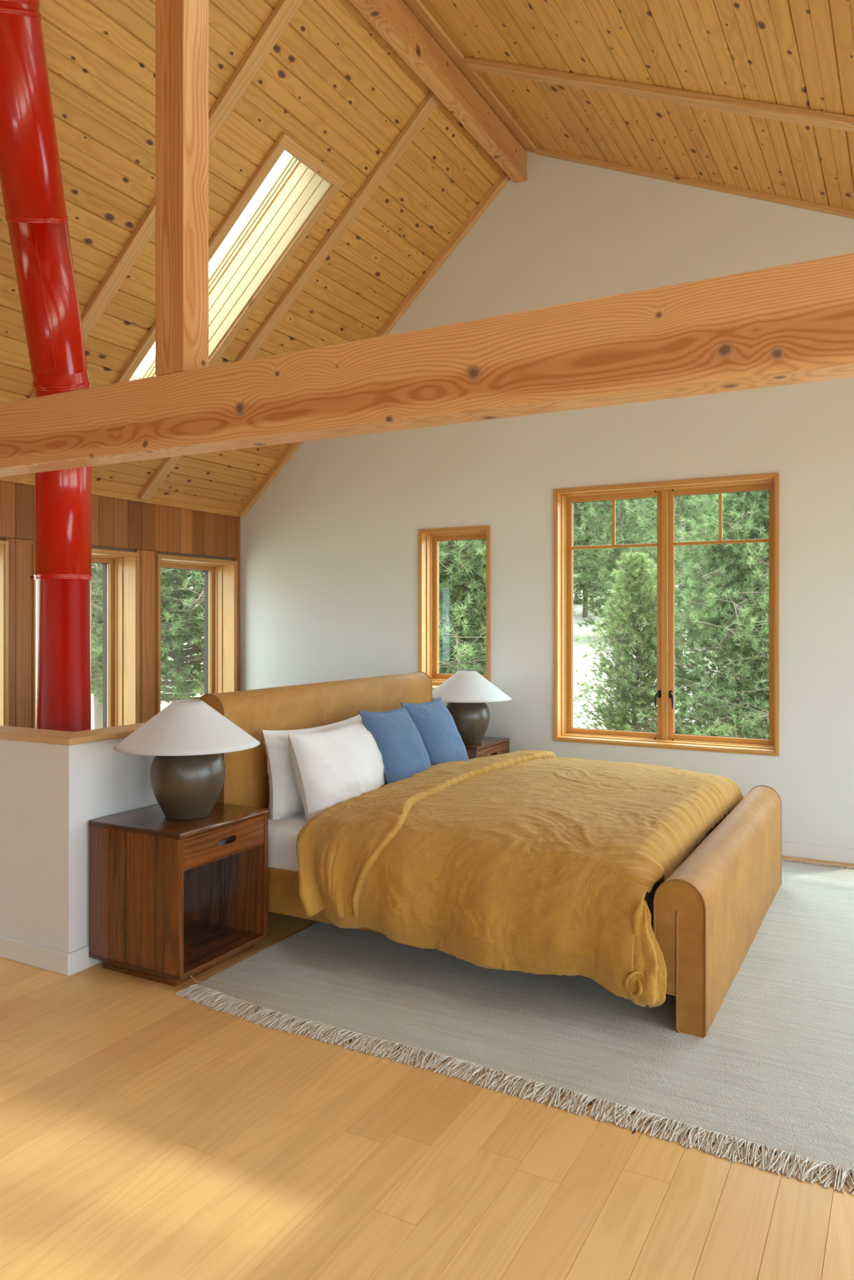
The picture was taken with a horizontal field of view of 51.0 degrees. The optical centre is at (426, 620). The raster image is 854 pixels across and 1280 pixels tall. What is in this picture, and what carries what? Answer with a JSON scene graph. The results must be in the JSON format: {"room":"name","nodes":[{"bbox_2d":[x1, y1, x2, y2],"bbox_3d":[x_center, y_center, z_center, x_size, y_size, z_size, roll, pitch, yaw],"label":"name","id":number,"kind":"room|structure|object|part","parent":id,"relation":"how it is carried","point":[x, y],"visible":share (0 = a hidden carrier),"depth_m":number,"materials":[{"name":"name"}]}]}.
{"room":"bedroom","nodes":[
{"label":"bedroom","id":0,"kind":"room"},
{"bbox_2d":[0,480,239,728],"bbox_3d":[-3.820,1.585,3.474,0.254,5.170,9.471,0,0,28],"label":"wall","id":1,"kind":"structure","parent":0,"point":[115,522],"depth_m":6.36,"materials":[{"name":"brown wood"}]},
{"bbox_2d":[0,540,8,726],"bbox_3d":[-2.899,0.267,5.176,0.285,1.507,0.875,0,0,28],"label":"window","id":2,"kind":"structure","parent":1,"relation":"in","point":[4,545],"depth_m":5.48,"materials":[{"name":"brown wood"}]},
{"bbox_3d":[-2.894,0.267,5.173,0.262,1.461,0.829,0,0,28],"label":"frame","id":3,"kind":"part","parent":2,"relation":"part of","materials":[{"name":"brown wood"}]},
{"bbox_2d":[32,543,139,728],"bbox_3d":[-2.396,0.267,6.106,0.285,1.507,0.875,0,0,28],"label":"window","id":4,"kind":"structure","parent":1,"relation":"in","point":[121,569],"depth_m":6.45,"materials":[{"name":"brown wood"}]},
{"bbox_3d":[-2.471,0.267,6.146,0.034,1.418,0.786,0,0,28],"label":"sash","id":5,"kind":"part","parent":4,"relation":"part of","materials":[{"name":"brown wood"}]},
{"bbox_3d":[-2.391,0.267,6.103,0.262,1.461,0.829,0,0,28],"label":"frame","id":6,"kind":"part","parent":4,"relation":"part of","materials":[{"name":"brown wood"}]},
{"bbox_2d":[0,475,237,516],"bbox_3d":[-3.761,-0.872,3.306,0.015,0.040,9.231,0,0,28],"label":"trim","id":7,"kind":"structure","parent":1,"relation":"attached to","point":[15,479],"depth_m":6.42,"materials":[{"name":"brown wood"}]},
{"bbox_2d":[156,554,237,713],"bbox_3d":[-1.892,0.267,7.036,0.285,1.507,0.878,0,0,28],"label":"window","id":8,"kind":"structure","parent":1,"relation":"in","point":[220,576],"depth_m":7.37,"materials":[{"name":"brown wood"}]},
{"bbox_3d":[-1.967,0.267,7.077,0.034,1.418,0.789,0,0,28],"label":"sash","id":9,"kind":"part","parent":8,"relation":"part of","materials":[{"name":"brown wood"}]},
{"bbox_2d":[0,253,853,476],"bbox_3d":[0.444,-0.764,2.593,8.084,0.272,0.143,0,0,28],"label":"tie beam","id":10,"kind":"structure","parent":1,"relation":"attached to","point":[793,323],"depth_m":2.67,"materials":[{"name":"brown wood"}]},
{"bbox_2d":[155,0,208,376],"bbox_3d":[-0.908,-1.971,3.323,0.140,2.142,0.134,0,0,28],"label":"post","id":11,"kind":"object","parent":10,"relation":"on","point":[181,26],"visible":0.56,"depth_m":3.27,"materials":[{"name":"brown wood"}]},
{"bbox_2d":[0,685,445,952],"bbox_3d":[-1.488,1.097,5.493,1.927,1.246,3.316,0,0,28],"label":"wall","id":12,"kind":"structure","parent":0,"point":[53,783],"depth_m":3.69,"materials":[{"name":"white paint"}]},
{"bbox_2d":[0,935,102,975],"bbox_3d":[-1.491,1.376,5.484,1.929,0.088,3.306,0,0,28],"label":"baseboard","id":13,"kind":"structure","parent":12,"relation":"attached to","point":[25,953],"depth_m":3.65,"materials":[{"name":"white paint"}]},
{"bbox_2d":[0,855,853,1279],"bbox_3d":[-0.187,1.580,1.398,8.120,0.320,9.281,0,0,28],"label":"floor","id":14,"kind":"structure","parent":0,"point":[148,1131],"depth_m":2.31,"materials":[{"name":"brown wood"}]},
{"bbox_2d":[88,802,268,986],"bbox_3d":[-1.032,1.119,3.774,0.496,0.602,0.542,0,0,28],"label":"nightstand","id":15,"kind":"object","parent":14,"relation":"on","point":[171,901],"visible":0.96,"depth_m":3.62,"materials":[{"name":"brown wood"}]},
{"bbox_3d":[-1.162,0.829,3.542,0.490,0.021,0.010,0,0,28],"label":"edge moulding","id":16,"kind":"part","parent":15,"relation":"part of","materials":[{"name":"brown wood"}]},
{"bbox_3d":[-1.162,1.369,3.542,0.490,0.021,0.010,0,0,28],"label":"edge moulding","id":17,"kind":"part","parent":15,"relation":"part of","materials":[{"name":"brown wood"}]},
{"bbox_3d":[-1.158,1.099,3.550,0.490,0.520,0.026,0,0,28],"label":"panel","id":18,"kind":"part","parent":15,"relation":"part of","materials":[{"name":"brown wood"}]},
{"bbox_2d":[112,699,260,820],"bbox_3d":[-1.000,0.577,3.749,0.594,0.482,0.594,0,0,19],"label":"table lamp","id":19,"kind":"object","parent":15,"relation":"on","point":[187,739],"visible":1,"depth_m":3.62,"materials":[{"name":"white fabric"}]},
{"bbox_3d":[-1.000,0.429,3.749,0.594,0.188,0.594,0,0,28],"label":"lamp shade","id":20,"kind":"part","parent":19,"relation":"part of","materials":[{"name":"fabric"}]},
{"bbox_3d":[-0.836,0.905,3.668,0.034,0.126,0.484,0,0,28],"label":"drawer","id":21,"kind":"part","parent":15,"relation":"part of","materials":[{"name":"brown wood"}]},
{"bbox_3d":[-1.035,1.369,3.776,0.490,0.021,0.522,0,0,28],"label":"panel","id":22,"kind":"part","parent":15,"relation":"part of","materials":[{"name":"brown wood"}]},
{"bbox_3d":[-0.913,1.099,4.002,0.490,0.520,0.026,0,0,28],"label":"panel","id":23,"kind":"part","parent":15,"relation":"part of","materials":[{"name":"brown wood"}]},
{"bbox_2d":[464,736,510,759],"bbox_3d":[0.232,1.119,6.109,0.496,0.602,0.542,0,0,28],"label":"nightstand","id":24,"kind":"object","parent":14,"relation":"on","point":[489,746],"visible":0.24,"depth_m":5.97,"materials":[{"name":"brown wood"}]},
{"bbox_3d":[0.103,0.829,5.877,0.490,0.021,0.010,0,0,28],"label":"edge moulding","id":25,"kind":"part","parent":24,"relation":"part of","materials":[{"name":"brown wood"}]},
{"bbox_3d":[0.107,1.099,5.884,0.490,0.520,0.026,0,0,28],"label":"panel","id":26,"kind":"part","parent":24,"relation":"part of","materials":[{"name":"brown wood"}]},
{"bbox_2d":[432,670,511,744],"bbox_3d":[0.268,0.577,5.979,0.594,0.482,0.594,0,0,38],"label":"table lamp","id":27,"kind":"object","parent":24,"relation":"on","point":[467,692],"visible":0.88,"depth_m":5.85,"materials":[{"name":"white fabric"}]},
{"bbox_3d":[0.268,0.429,5.979,0.594,0.188,0.594,0,0,28],"label":"lamp shade","id":28,"kind":"part","parent":27,"relation":"part of","materials":[{"name":"fabric"}]},
{"bbox_3d":[0.429,0.905,6.002,0.034,0.126,0.484,0,0,28],"label":"drawer","id":29,"kind":"part","parent":24,"relation":"part of","materials":[{"name":"brown wood"}]},
{"bbox_3d":[0.352,1.099,6.336,0.490,0.520,0.026,0,0,28],"label":"panel","id":30,"kind":"part","parent":24,"relation":"part of","materials":[{"name":"brown wood"}]},
{"bbox_2d":[175,858,853,1195],"bbox_3d":[1.619,1.405,3.741,4.286,0.032,3.294,0,0,28],"label":"rug","id":31,"kind":"object","parent":14,"relation":"on","point":[772,1072],"visible":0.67,"depth_m":3.11,"materials":[{"name":"fabric"}]},
{"bbox_2d":[198,671,781,1038],"bbox_3d":[0.410,0.875,4.432,2.284,1.087,1.986,0,0,28],"label":"bed","id":32,"kind":"object","parent":31,"relation":"on","point":[709,912],"visible":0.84,"depth_m":3.89,"materials":[{"name":"tan leather"},{"name":"pale pine"},{"name":"linen fabric"}]},
{"bbox_3d":[-0.516,0.875,4.934,0.177,1.079,1.975,0,0,28],"label":"headboard","id":33,"kind":"part","parent":32,"relation":"part of","materials":[{"name":"beige leather"}]},
{"bbox_3d":[-0.047,1.181,3.592,1.935,0.193,0.038,0,0,28],"label":"rail","id":34,"kind":"part","parent":32,"relation":"part of","materials":[{"name":"beige leather"}]},
{"bbox_2d":[267,813,728,923],"bbox_3d":[0.374,1.051,4.452,1.856,0.281,1.932,0,0,28],"label":"mattress","id":35,"kind":"object","parent":32,"relation":"on","point":[282,833],"visible":0.02,"depth_m":3.92,"materials":[{"name":"white fabric"}]},
{"bbox_2d":[262,714,361,819],"bbox_3d":[-0.526,0.727,4.481,0.246,0.447,0.860,0,0,28],"label":"pillow","id":36,"kind":"object","parent":35,"relation":"on","point":[285,800],"visible":0.33,"depth_m":4.15,"materials":[{"name":"white fabric"}]},
{"bbox_2d":[288,718,386,822],"bbox_3d":[-0.403,0.725,4.329,0.305,0.480,0.720,0,0,28],"label":"pillow","id":37,"kind":"object","parent":35,"relation":"on","point":[331,767],"visible":0.76,"depth_m":4.13,"materials":[{"name":"white fabric"}]},
{"bbox_2d":[358,706,431,783],"bbox_3d":[-0.143,0.673,4.644,0.258,0.437,0.463,0,0,31],"label":"throw cushion","id":38,"kind":"object","parent":35,"relation":"on","point":[404,754],"visible":0.77,"depth_m":4.53,"materials":[{"name":"blue fabric"}]},
{"bbox_2d":[296,750,743,1007],"bbox_3d":[0.573,1.014,4.326,1.687,0.564,2.347,0,0,28],"label":"duvet","id":39,"kind":"object","parent":35,"relation":"on","point":[539,862],"visible":0.99,"depth_m":3.50,"materials":[{"name":"fabric"}]},
{"bbox_2d":[400,697,468,765],"bbox_3d":[0.064,0.663,5.026,0.263,0.431,0.467,0,0,28],"label":"throw cushion","id":40,"kind":"object","parent":39,"relation":"on","point":[442,742],"visible":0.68,"depth_m":4.92,"materials":[{"name":"blue fabric"}]},
{"bbox_3d":[1.335,1.151,3.931,0.179,0.526,1.975,0,0,28],"label":"footboard","id":41,"kind":"part","parent":32,"relation":"part of","materials":[{"name":"beige leather"}]},
{"bbox_2d":[0,0,853,511],"bbox_3d":[-0.262,-2.129,1.331,8.827,2.827,9.691,0,0,28],"label":"ceiling","id":42,"kind":"structure","parent":0,"point":[331,82],"depth_m":4.79,"materials":[{"name":"brown wood"}]},
{"bbox_2d":[27,0,303,399],"bbox_3d":[-1.551,-2.021,4.795,2.452,2.306,0.090,0,0,28],"label":"rafter","id":43,"kind":"object","parent":42,"relation":"attached to","point":[283,12],"visible":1,"depth_m":4.52,"materials":[{"name":"brown wood"}]},
{"bbox_2d":[113,131,346,383],"bbox_3d":[-1.343,-2.095,5.493,1.633,1.563,0.594,0,0,28],"label":"window","id":44,"kind":"structure","parent":42,"relation":"attached to","point":[313,185],"depth_m":5.52,"materials":[{"name":"brown wood"}]},
{"bbox_3d":[-1.456,-2.230,5.554,1.804,0.070,0.470,-47,-20,20],"label":"sash","id":45,"kind":"part","parent":44,"relation":"part of","materials":[{"name":"brown wood"}]},
{"bbox_2d":[137,90,439,500],"bbox_3d":[-0.970,-2.021,5.867,2.452,2.306,0.090,0,0,28],"label":"rafter","id":46,"kind":"object","parent":42,"relation":"attached to","point":[431,101],"visible":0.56,"depth_m":5.66,"materials":[{"name":"brown wood"}]},
{"bbox_2d":[349,0,526,183],"bbox_3d":[-1.555,-3.142,2.140,0.088,0.197,9.278,0,0,28],"label":"ridge beam","id":47,"kind":"structure","parent":42,"relation":"attached to","point":[393,20],"depth_m":5.14,"materials":[{"name":"brown wood"}]},
{"bbox_2d":[401,0,537,152],"bbox_3d":[-1.481,-3.240,2.099,0.098,0.056,9.281,0,0,28],"label":"trim","id":48,"kind":"structure","parent":42,"relation":"attached to","point":[416,7],"depth_m":5.28,"materials":[{"name":"brown wood"}]},
{"bbox_2d":[462,56,853,132],"bbox_3d":[2.604,-2.028,3.876,5.419,2.397,0.087,0,0,28],"label":"rafter","id":49,"kind":"object","parent":42,"relation":"attached to","point":[755,108],"visible":1,"depth_m":4.59,"materials":[{"name":"brown wood"}]},
{"bbox_2d":[240,151,853,848],"bbox_3d":[2.055,0.421,5.569,8.090,7.498,0.190,0,0,28],"label":"wall","id":50,"kind":"structure","parent":0,"point":[329,548],"depth_m":6.11,"materials":[{"name":"white paint"}]},
{"bbox_2d":[237,171,510,518],"bbox_3d":[-0.454,-2.026,6.793,2.510,2.360,0.047,0,0,28],"label":"trim","id":51,"kind":"structure","parent":50,"relation":"attached to","point":[504,178],"depth_m":6.56,"materials":[{"name":"brown wood"}]},
{"bbox_2d":[417,525,490,685],"bbox_3d":[0.236,-0.098,6.545,0.577,1.145,0.208,0,0,28],"label":"window","id":52,"kind":"structure","parent":50,"relation":"in","point":[428,540],"depth_m":6.60,"materials":[{"name":"brown wood"}]},
{"bbox_3d":[0.269,-0.098,6.605,0.492,1.060,0.034,0,0,28],"label":"sash","id":53,"kind":"part","parent":52,"relation":"part of","materials":[{"name":"brown wood"}]},
{"bbox_2d":[553,472,779,756],"bbox_3d":[1.541,-0.035,5.838,1.439,1.713,0.208,0,0,28],"label":"window","id":54,"kind":"structure","parent":50,"relation":"in","point":[665,492],"depth_m":5.87,"materials":[{"name":"brown wood"}]},
{"bbox_3d":[1.267,-0.035,6.065,0.656,1.628,0.034,0,0,28],"label":"sash","id":55,"kind":"part","parent":54,"relation":"part of","materials":[{"name":"brown wood"}]},
{"bbox_3d":[1.518,0.516,5.887,0.050,0.110,0.021,0,0,-32],"label":"handle","id":56,"kind":"part","parent":54,"relation":"part of","materials":[{"name":"brown metal"}]},
{"bbox_3d":[1.594,0.516,5.845,0.021,0.110,0.050,0,0,-1],"label":"handle","id":57,"kind":"part","parent":54,"relation":"part of","materials":[{"name":"brown metal"}]},
{"bbox_3d":[1.881,-0.035,5.732,0.656,1.628,0.034,0,0,28],"label":"sash","id":58,"kind":"part","parent":54,"relation":"part of","materials":[{"name":"brown wood"}]},
{"bbox_2d":[534,148,853,218],"bbox_3d":[3.150,-2.024,4.842,5.472,2.418,0.044,0,0,28],"label":"trim","id":59,"kind":"structure","parent":50,"relation":"attached to","point":[651,174],"depth_m":5.60,"materials":[{"name":"brown wood"}]},
{"bbox_2d":[781,840,853,863],"bbox_3d":[2.857,1.377,5.019,6.155,0.087,0.014,0,0,28],"label":"baseboard","id":60,"kind":"structure","parent":50,"relation":"attached to","point":[826,853],"depth_m":5.30,"materials":[{"name":"white paint"}]},
{"bbox_3d":[-0.220,4.270,1.473,8.190,0.200,9.381,0,0,28],"label":"floor","id":61,"kind":"structure","parent":0,"visible":0},
{"bbox_2d":[0,0,93,732],"bbox_3d":[-1.693,0.744,3.857,0.356,6.852,1.107,0,0,-2],"label":"pipe","id":62,"kind":"object","parent":61,"relation":"on","point":[31,181],"visible":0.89,"depth_m":4.04,"materials":[{"name":"red metal"}]},
{"label":"outside","id":63,"kind":"structure","parent":0,"visible":0},
{"bbox_2d":[91,505,765,729],"bbox_3d":[10.843,-15.049,57.814,264.000,38.874,192.000,0,0,28],"label":"ground","id":64,"kind":"structure","parent":63,"point":[583,664],"depth_m":31.68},
{"bbox_2d":[91,563,184,728],"bbox_3d":[-6.258,-0.385,17.466,3.344,7.716,3.622,0,0,-41],"label":"pine tree","id":65,"kind":"object","parent":64,"relation":"on","point":[98,709],"visible":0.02,"depth_m":17.38,"materials":[{"name":"green plant"}]},
{"bbox_2d":[91,563,204,706],"bbox_3d":[-3.661,0.405,13.157,6.167,7.693,5.643,0,0,7],"label":"pine tree","id":66,"kind":"object","parent":64,"relation":"on","point":[180,621],"visible":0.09,"depth_m":12.23,"materials":[{"name":"green plant"}]},
{"bbox_2d":[439,529,603,722],"bbox_3d":[0.467,0.105,12.091,4.140,8.242,4.048,0,0,-1],"label":"pine tree","id":67,"kind":"object","parent":64,"relation":"on","point":[462,597],"visible":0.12,"depth_m":11.47,"materials":[{"name":"green plant"}]},
{"bbox_2d":[573,535,604,616],"bbox_3d":[4.367,-3.466,36.672,5.817,8.825,5.096,0,0,-4],"label":"pine","id":68,"kind":"object","parent":64,"relation":"on","point":[574,540],"visible":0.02,"depth_m":35.90,"materials":[{"name":"green plant"}]},
{"bbox_2d":[573,501,626,617],"bbox_3d":[7.194,-4.072,40.028,4.706,8.050,4.675,0,0,-35],"label":"pine","id":69,"kind":"object","parent":64,"relation":"on","point":[575,505],"visible":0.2,"depth_m":39.69,"materials":[{"name":"green plant"}]},
{"bbox_2d":[573,501,635,591],"bbox_3d":[7.099,-5.127,43.834,5.428,8.730,5.921,0,0,-30],"label":"pine","id":70,"kind":"object","parent":64,"relation":"on","point":[574,517],"visible":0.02,"depth_m":43.26,"materials":[{"name":"green plant"}]},
{"bbox_2d":[589,500,632,578],"bbox_3d":[10.233,-5.098,49.430,4.281,6.496,3.751,0,0,32],"label":"pine","id":71,"kind":"object","parent":64,"relation":"on","point":[608,500],"visible":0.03,"depth_m":49.13,"materials":[{"name":"green plant"}]},
{"bbox_2d":[573,498,688,634],"bbox_3d":[7.994,-3.406,35.174,5.023,8.698,5.734,0,0,-6],"label":"tree","id":72,"kind":"object","parent":64,"relation":"on","point":[596,566],"visible":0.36,"depth_m":35.33,"materials":[{"name":"green plant"}]},
{"bbox_2d":[573,547,724,733],"bbox_3d":[3.329,1.441,14.431,2.752,5.240,3.004,0,0,-31],"label":"conifer tree","id":73,"kind":"object","parent":64,"relation":"on","point":[619,713],"visible":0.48,"depth_m":14.30,"materials":[{"name":"green plant"}]},
{"bbox_2d":[616,497,685,588],"bbox_3d":[10.530,-4.611,42.428,4.917,8.012,4.847,0,0,45],"label":"pine","id":74,"kind":"object","parent":64,"relation":"on","point":[627,526],"visible":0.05,"depth_m":42.16,"materials":[{"name":"green plant"}]},
{"bbox_2d":[598,494,718,672],"bbox_3d":[8.385,-2.388,29.500,5.138,8.371,5.064,0,0,20],"label":"pine","id":75,"kind":"object","parent":64,"relation":"on","point":[680,508],"visible":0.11,"depth_m":29.22,"materials":[{"name":"green plant"}]},
{"bbox_2d":[675,495,706,565],"bbox_3d":[15.514,-6.873,54.247,4.382,7.545,4.411,0,0,-4],"label":"pine","id":76,"kind":"object","parent":64,"relation":"on","point":[683,495],"visible":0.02,"depth_m":53.96,"materials":[{"name":"green plant"}]},
{"bbox_2d":[621,490,768,738],"bbox_3d":[4.923,0.706,13.525,4.379,6.844,4.746,0,0,28],"label":"pine tree","id":77,"kind":"object","parent":64,"relation":"on","point":[731,620],"visible":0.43,"depth_m":13.10,"materials":[{"name":"green plant"}]},
{"bbox_2d":[675,493,746,606],"bbox_3d":[12.184,-3.657,37.789,4.816,7.962,4.886,0,0,-6],"label":"pine","id":78,"kind":"object","parent":64,"relation":"on","point":[689,518],"visible":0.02,"depth_m":37.73,"materials":[{"name":"green plant"}]}
]}

